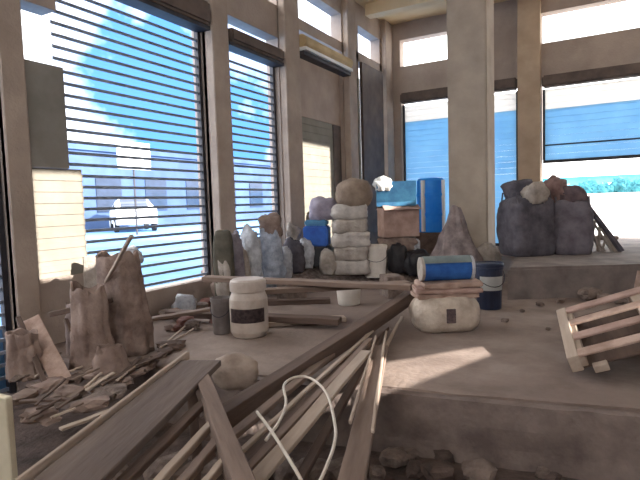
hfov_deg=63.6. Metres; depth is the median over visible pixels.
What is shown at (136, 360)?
stick
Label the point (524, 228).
bag
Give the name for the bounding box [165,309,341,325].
plank
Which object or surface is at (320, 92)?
shutter
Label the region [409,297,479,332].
sack
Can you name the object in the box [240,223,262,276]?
sack
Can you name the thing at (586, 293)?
chunk
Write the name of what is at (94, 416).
lath
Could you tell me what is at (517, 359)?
floor
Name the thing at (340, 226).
sack
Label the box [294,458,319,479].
chunk
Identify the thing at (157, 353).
chunk
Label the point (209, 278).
plank
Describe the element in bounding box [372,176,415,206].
crate
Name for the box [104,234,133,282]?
batten
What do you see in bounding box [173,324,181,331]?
chunk
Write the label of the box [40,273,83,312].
trim
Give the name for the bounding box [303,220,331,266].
canister
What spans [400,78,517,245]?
window blind
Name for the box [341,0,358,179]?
trim
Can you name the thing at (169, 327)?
chunk
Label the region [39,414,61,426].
chunk
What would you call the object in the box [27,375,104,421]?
lath
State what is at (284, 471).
chunk
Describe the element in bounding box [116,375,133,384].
chunk
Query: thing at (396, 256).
bag
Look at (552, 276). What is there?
platform
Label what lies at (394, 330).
plank
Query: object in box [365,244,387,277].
bucket
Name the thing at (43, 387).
chunk
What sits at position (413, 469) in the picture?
chunk
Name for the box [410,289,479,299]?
sheet
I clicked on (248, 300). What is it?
jar
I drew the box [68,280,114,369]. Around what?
sack
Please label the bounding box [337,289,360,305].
tub
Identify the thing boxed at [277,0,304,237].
trim
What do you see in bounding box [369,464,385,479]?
chunk
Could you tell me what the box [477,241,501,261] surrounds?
sack
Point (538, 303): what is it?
chunk
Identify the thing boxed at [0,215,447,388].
ground
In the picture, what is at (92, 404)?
chunk
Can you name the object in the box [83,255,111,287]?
plasterboard
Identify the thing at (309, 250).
sack
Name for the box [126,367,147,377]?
chunk
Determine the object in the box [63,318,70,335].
batten
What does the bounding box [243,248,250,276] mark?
sack
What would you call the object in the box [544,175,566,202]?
bundle
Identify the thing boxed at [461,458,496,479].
chunk
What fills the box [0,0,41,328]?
pillar
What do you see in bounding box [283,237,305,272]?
sack
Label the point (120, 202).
car
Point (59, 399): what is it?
stick
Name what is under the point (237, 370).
lump
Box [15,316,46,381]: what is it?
batten
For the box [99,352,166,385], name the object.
lath
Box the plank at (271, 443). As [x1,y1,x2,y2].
[248,338,372,470]
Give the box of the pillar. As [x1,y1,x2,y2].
[446,0,494,247]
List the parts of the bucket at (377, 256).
lid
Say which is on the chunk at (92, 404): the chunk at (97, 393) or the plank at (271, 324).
the chunk at (97, 393)
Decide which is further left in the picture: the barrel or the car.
the car
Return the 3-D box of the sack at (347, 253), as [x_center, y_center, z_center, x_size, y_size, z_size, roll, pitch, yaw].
[0.472,0.176,7.644,0.555,0.243,0.411,-1,4,10]
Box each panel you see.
[24,59,68,168]
[32,167,86,279]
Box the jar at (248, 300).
[229,276,268,338]
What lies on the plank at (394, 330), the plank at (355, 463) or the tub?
the plank at (355, 463)
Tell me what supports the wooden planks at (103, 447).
on the floor at (35, 441)
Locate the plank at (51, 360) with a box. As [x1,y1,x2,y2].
[23,314,70,383]
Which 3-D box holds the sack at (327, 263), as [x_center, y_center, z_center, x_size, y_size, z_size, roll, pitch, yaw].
[0.115,0.309,7.538,0.262,0.388,0.184,-2,4,0]
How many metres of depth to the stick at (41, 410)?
2.91 m
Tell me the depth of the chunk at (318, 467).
2.90 m
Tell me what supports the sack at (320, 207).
on the canister at (318, 232)
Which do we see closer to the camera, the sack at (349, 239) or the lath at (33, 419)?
the lath at (33, 419)
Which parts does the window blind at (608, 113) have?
guide rail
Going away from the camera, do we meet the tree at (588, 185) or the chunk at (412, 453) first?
the chunk at (412, 453)
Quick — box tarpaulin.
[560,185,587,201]
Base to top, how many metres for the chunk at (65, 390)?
0.066 m
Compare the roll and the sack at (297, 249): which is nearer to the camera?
the roll
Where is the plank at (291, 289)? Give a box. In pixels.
[265,280,410,294]
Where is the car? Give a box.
[109,199,157,232]
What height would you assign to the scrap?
0.203 m
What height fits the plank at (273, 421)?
0.026 m
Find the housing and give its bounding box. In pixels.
[299,34,352,76]
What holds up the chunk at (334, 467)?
on the floor at (35, 441)
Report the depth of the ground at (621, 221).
18.35 m
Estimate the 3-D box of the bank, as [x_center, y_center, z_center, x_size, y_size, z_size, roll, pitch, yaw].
[1.213,0.376,8.210,2.600,0.438,6.000,0,5,29]
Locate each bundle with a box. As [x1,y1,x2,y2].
[258,212,282,236]
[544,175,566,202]
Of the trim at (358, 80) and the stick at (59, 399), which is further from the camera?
the trim at (358, 80)
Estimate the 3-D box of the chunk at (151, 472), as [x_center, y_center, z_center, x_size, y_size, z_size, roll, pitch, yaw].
[-0.884,1.332,2.999,0.263,0.147,0.199,-5,5,-38]
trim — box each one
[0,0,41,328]
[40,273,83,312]
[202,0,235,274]
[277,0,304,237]
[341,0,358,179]
[357,78,361,178]
[365,0,445,18]
[380,20,394,180]
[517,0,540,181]
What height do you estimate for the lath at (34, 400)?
0.020 m
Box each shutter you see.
[0,172,16,392]
[49,0,210,286]
[228,27,284,235]
[300,58,341,251]
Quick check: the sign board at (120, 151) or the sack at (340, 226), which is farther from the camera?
the sign board at (120, 151)
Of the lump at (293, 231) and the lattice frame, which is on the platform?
the lattice frame
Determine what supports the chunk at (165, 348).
on the floor at (517, 359)
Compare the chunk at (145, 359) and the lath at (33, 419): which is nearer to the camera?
the lath at (33, 419)
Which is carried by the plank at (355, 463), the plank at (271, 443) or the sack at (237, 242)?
the plank at (271, 443)
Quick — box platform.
[508,238,639,299]
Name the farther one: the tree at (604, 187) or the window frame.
the tree at (604, 187)
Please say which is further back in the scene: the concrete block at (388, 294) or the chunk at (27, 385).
the concrete block at (388, 294)
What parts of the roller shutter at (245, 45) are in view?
guide rail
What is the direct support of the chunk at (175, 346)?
on the floor at (517, 359)
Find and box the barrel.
[416,178,444,232]
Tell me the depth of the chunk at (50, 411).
2.96 m
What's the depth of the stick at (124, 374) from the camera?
3.57 m
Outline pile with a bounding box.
[430,205,482,261]
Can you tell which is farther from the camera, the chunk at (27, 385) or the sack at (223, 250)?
the sack at (223, 250)
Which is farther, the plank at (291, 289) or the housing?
the housing
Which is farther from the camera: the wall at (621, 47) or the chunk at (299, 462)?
the wall at (621, 47)
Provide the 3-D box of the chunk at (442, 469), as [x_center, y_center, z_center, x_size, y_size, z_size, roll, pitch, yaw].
[0.668,1.312,2.921,0.185,0.103,0.139,-3,4,-13]
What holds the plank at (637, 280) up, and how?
on the floor at (517, 359)
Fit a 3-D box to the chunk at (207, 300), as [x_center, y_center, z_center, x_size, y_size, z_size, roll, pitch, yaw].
[-1.367,0.755,6.199,0.161,0.120,0.191,-3,4,-14]
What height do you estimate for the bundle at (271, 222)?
0.357 m
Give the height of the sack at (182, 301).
0.244 m
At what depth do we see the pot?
8.14 m
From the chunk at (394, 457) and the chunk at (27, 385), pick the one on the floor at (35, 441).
the chunk at (394, 457)
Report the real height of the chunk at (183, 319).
0.104 m
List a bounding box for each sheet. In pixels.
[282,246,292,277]
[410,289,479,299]
[411,284,482,293]
[414,278,482,288]
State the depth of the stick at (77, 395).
3.02 m
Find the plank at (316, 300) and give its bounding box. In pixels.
[268,297,329,305]
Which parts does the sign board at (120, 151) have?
panel, post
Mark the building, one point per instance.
(71, 147)
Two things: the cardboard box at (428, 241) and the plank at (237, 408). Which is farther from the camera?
the cardboard box at (428, 241)
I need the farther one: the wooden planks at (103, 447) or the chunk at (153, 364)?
the chunk at (153, 364)
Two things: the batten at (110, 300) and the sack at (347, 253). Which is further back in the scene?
the sack at (347, 253)
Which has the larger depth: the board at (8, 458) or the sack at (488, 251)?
the sack at (488, 251)
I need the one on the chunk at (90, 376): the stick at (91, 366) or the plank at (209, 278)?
the stick at (91, 366)
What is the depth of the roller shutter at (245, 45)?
7.43 m
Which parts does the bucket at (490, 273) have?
lid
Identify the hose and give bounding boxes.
[256,375,336,479]
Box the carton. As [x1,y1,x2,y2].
[376,204,420,237]
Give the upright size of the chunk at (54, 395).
0.046 m
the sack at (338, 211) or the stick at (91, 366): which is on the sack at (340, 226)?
the sack at (338, 211)
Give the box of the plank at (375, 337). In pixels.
[349,335,376,423]
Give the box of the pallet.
[556,286,639,372]
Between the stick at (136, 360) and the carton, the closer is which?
the stick at (136, 360)
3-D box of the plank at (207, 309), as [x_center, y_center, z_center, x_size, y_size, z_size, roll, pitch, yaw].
[-1.292,0.720,5.107,0.751,0.070,0.104,-4,4,-26]
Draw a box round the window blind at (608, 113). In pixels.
[542,62,639,163]
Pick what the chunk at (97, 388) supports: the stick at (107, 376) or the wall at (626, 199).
the stick at (107, 376)
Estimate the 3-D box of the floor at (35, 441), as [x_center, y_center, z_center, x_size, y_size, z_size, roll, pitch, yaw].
[-0.703,1.667,0.714,7.300,0.220,8.300,0,5,29]
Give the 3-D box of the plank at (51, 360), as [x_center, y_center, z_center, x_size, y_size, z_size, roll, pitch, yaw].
[-2.022,0.815,3.813,0.693,0.434,0.127,2,6,45]
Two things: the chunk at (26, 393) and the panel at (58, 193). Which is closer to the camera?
the chunk at (26, 393)
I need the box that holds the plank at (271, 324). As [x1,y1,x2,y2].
[269,315,345,326]
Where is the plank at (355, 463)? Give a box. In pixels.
[338,345,387,479]
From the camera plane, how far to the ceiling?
10.90 m
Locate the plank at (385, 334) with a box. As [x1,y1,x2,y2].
[371,330,386,433]
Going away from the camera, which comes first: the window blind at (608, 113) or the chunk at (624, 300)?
the chunk at (624, 300)
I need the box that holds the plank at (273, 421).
[218,330,373,476]
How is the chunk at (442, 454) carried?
on the floor at (35, 441)
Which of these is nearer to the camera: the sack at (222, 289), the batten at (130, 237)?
the batten at (130, 237)
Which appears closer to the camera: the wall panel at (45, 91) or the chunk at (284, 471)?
the chunk at (284, 471)
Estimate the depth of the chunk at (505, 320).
5.00 m
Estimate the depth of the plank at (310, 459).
2.71 m
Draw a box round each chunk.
[11,372,45,381]
[11,388,38,404]
[19,406,58,424]
[25,382,39,388]
[30,376,68,394]
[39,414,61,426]
[50,393,63,397]
[54,384,87,396]
[67,372,83,384]
[70,395,109,412]
[83,369,94,380]
[83,392,100,398]
[87,384,109,394]
[92,391,114,398]
[104,384,126,399]
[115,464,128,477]
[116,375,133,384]
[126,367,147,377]
[135,361,155,367]
[139,358,157,366]
[143,450,189,479]
[148,352,167,358]
[155,340,185,347]
[157,343,181,351]
[158,308,168,314]
[158,346,171,353]
[164,324,173,331]
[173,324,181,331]
[176,316,193,326]
[184,319,200,329]
[196,302,208,308]
[200,298,210,306]
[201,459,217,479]
[273,458,294,479]
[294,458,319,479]
[297,458,328,477]
[327,457,343,479]
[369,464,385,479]
[379,446,407,467]
[404,448,418,460]
[406,458,422,477]
[420,460,454,479]
[433,449,454,462]
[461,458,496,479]
[501,318,508,322]
[535,466,551,479]
[536,301,543,305]
[544,471,561,479]
[555,298,564,302]
[577,287,602,300]
[596,292,610,298]
[613,298,627,303]
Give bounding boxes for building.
[34,143,271,229]
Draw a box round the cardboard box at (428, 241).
[416,232,440,253]
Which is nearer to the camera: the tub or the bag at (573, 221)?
the tub
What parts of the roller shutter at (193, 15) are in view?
guide rail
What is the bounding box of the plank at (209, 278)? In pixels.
[202,275,412,290]
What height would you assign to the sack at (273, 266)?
0.937 m
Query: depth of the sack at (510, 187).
7.36 m
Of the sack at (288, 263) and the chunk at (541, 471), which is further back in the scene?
the sack at (288, 263)
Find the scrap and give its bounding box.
[126,245,143,262]
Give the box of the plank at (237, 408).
[198,290,414,441]
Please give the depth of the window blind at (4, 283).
4.39 m
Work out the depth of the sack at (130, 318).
4.21 m
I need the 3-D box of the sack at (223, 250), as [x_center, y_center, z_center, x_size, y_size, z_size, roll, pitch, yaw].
[-1.141,0.347,6.143,0.247,0.942,0.122,-2,4,0]
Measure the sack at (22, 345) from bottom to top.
0.356 m
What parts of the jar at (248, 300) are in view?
lid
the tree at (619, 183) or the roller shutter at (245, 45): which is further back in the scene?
the tree at (619, 183)
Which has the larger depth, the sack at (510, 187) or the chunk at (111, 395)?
the sack at (510, 187)
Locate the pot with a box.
[414,239,419,249]
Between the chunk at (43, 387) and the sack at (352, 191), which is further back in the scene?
the sack at (352, 191)
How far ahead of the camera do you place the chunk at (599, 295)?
5.79 m
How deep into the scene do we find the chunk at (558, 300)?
5.80 m
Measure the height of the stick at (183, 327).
0.017 m
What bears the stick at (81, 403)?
on the stick at (74, 408)
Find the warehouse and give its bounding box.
[513,172,639,185]
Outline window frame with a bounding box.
[0,0,380,395]
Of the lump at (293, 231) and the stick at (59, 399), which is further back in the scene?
the lump at (293, 231)
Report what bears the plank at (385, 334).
on the plank at (355, 463)
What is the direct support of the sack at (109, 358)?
on the chunk
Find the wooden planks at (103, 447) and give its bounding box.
[14,351,255,479]
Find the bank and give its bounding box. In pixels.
[267,266,418,296]
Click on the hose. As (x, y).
(271, 433)
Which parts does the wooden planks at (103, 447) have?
leg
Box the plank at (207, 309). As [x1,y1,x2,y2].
[152,307,211,321]
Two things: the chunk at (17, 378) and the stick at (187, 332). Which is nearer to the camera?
the chunk at (17, 378)
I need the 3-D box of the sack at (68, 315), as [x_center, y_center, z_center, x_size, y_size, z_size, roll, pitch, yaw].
[-2.071,0.740,4.381,0.203,0.449,0.172,-2,4,0]
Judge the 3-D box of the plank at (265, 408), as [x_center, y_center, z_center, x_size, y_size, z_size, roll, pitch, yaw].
[-0.086,0.876,3.365,0.064,0.036,2.679,0,5,22]
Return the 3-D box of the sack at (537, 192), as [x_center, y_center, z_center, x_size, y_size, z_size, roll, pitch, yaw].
[2.999,-0.659,7.172,0.383,0.319,0.261,-2,4,0]
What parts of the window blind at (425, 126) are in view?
guide rail, guide rail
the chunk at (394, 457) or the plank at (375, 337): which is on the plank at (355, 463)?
the plank at (375, 337)
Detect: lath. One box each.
[18,397,69,403]
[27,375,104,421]
[59,409,107,430]
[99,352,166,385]
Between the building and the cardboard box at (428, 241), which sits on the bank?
the cardboard box at (428, 241)
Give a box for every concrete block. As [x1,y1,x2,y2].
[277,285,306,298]
[379,273,403,298]
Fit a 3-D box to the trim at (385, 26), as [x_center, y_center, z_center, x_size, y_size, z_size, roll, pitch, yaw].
[1.515,-2.236,11.587,0.180,5.150,0.400,0,5,29]
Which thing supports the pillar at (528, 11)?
attached to the wall at (621, 47)
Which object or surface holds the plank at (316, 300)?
on the floor at (517, 359)
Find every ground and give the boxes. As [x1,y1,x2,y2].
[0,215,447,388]
[593,207,639,237]
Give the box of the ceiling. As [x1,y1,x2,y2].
[355,0,507,24]
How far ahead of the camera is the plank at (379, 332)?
2.98 m
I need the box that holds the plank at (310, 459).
[292,336,382,479]
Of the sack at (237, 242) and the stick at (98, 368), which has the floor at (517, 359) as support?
the sack at (237, 242)
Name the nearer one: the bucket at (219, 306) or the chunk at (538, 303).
the bucket at (219, 306)
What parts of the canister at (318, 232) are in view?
lid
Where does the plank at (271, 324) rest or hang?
on the floor at (517, 359)
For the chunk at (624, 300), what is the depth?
5.63 m
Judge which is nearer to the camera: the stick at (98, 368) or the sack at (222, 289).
the stick at (98, 368)
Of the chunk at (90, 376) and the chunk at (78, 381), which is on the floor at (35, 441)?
the chunk at (78, 381)
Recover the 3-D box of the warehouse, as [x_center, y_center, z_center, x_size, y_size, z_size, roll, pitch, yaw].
[25.101,-4.680,48.701,40.600,2.800,6.700,0,5,29]
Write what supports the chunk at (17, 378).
on the sack at (22, 345)
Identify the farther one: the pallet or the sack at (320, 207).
the sack at (320, 207)
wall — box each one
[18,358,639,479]
[392,0,639,255]
[497,192,639,207]
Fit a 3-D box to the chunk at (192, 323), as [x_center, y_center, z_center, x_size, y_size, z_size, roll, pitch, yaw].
[-1.266,0.838,5.103,0.167,0.103,0.135,-1,4,15]
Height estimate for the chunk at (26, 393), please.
0.069 m
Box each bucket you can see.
[210,296,229,334]
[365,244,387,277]
[475,261,504,309]
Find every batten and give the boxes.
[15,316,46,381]
[49,297,113,316]
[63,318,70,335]
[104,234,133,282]
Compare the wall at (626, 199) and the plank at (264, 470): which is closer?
the plank at (264, 470)
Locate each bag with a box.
[386,242,406,272]
[403,248,429,276]
[496,192,555,256]
[554,196,593,254]
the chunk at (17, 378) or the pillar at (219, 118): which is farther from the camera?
the pillar at (219, 118)
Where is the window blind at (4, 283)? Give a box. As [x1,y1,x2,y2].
[0,275,8,392]
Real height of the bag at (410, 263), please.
0.437 m
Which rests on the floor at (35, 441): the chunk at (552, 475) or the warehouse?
the chunk at (552, 475)
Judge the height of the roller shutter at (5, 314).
4.035 m
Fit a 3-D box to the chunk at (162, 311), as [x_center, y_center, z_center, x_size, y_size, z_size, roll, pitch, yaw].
[-1.695,0.810,5.635,0.145,0.110,0.180,-4,5,-29]
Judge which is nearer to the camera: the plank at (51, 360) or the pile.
the plank at (51, 360)
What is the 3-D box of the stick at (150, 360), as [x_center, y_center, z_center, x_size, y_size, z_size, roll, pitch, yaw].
[-1.264,0.895,3.819,0.021,0.017,0.266,0,4,27]
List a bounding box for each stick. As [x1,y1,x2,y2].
[26,404,53,419]
[34,378,66,405]
[36,398,61,409]
[50,407,75,418]
[52,402,83,418]
[55,393,80,409]
[71,367,99,380]
[82,365,92,371]
[84,372,102,387]
[85,372,115,390]
[108,357,141,384]
[115,364,136,381]
[135,355,162,366]
[160,328,193,347]
[167,326,185,340]
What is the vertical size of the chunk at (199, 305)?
0.117 m
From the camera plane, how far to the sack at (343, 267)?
7.48 m
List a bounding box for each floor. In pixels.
[13,403,578,479]
[14,256,639,411]
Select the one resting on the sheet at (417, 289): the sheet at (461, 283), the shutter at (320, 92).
the sheet at (461, 283)
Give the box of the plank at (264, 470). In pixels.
[252,350,370,479]
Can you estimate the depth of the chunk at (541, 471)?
2.90 m
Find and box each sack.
[5,328,45,381]
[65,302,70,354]
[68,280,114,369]
[92,343,130,376]
[95,250,154,356]
[171,294,196,309]
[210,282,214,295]
[213,230,234,295]
[216,261,230,295]
[231,229,244,276]
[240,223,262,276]
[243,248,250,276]
[259,228,286,287]
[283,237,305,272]
[299,238,314,268]
[309,196,336,219]
[319,248,336,274]
[330,203,367,219]
[331,218,367,233]
[331,231,370,247]
[333,259,370,274]
[334,246,368,260]
[335,177,372,205]
[377,237,417,251]
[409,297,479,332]
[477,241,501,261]
[500,179,532,199]
[520,181,549,203]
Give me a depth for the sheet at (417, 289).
4.67 m
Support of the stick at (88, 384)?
on the lath at (33, 419)
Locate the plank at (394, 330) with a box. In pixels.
[385,316,402,345]
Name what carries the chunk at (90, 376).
on the sack at (109, 358)
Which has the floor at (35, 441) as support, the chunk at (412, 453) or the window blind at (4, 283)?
the chunk at (412, 453)
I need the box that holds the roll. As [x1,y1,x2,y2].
[417,255,475,280]
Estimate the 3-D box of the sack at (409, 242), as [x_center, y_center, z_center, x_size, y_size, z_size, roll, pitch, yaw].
[1.262,0.044,8.300,0.659,0.270,0.447,-2,4,-6]
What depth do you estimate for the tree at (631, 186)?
38.89 m
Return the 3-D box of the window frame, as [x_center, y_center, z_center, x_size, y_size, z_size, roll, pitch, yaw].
[-2.158,-1.436,5.346,0.220,5.650,15.400,0,5,29]
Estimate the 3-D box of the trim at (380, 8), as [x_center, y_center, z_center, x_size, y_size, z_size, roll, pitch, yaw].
[3.946,-4.584,8.743,6.850,0.220,0.250,0,5,29]
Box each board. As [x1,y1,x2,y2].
[0,393,17,479]
[116,140,150,234]
[359,62,384,243]
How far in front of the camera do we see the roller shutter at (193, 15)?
5.75 m
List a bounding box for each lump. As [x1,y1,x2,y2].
[212,352,258,390]
[286,221,301,239]
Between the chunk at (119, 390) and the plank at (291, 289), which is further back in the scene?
the plank at (291, 289)
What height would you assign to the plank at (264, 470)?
0.030 m
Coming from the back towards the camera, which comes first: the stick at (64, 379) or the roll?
the roll
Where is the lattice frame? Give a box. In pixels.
[592,208,623,251]
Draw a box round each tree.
[578,179,597,193]
[592,181,613,192]
[609,176,630,192]
[623,178,639,191]
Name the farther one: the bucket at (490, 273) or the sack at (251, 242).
the sack at (251, 242)
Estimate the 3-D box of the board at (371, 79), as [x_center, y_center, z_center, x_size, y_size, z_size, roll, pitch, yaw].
[1.126,-1.749,10.882,0.060,3.700,1.080,0,5,29]
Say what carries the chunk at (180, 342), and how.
on the floor at (517, 359)
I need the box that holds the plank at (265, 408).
[173,353,334,479]
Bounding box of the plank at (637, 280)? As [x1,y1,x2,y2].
[634,270,639,287]
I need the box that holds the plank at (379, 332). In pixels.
[216,326,388,479]

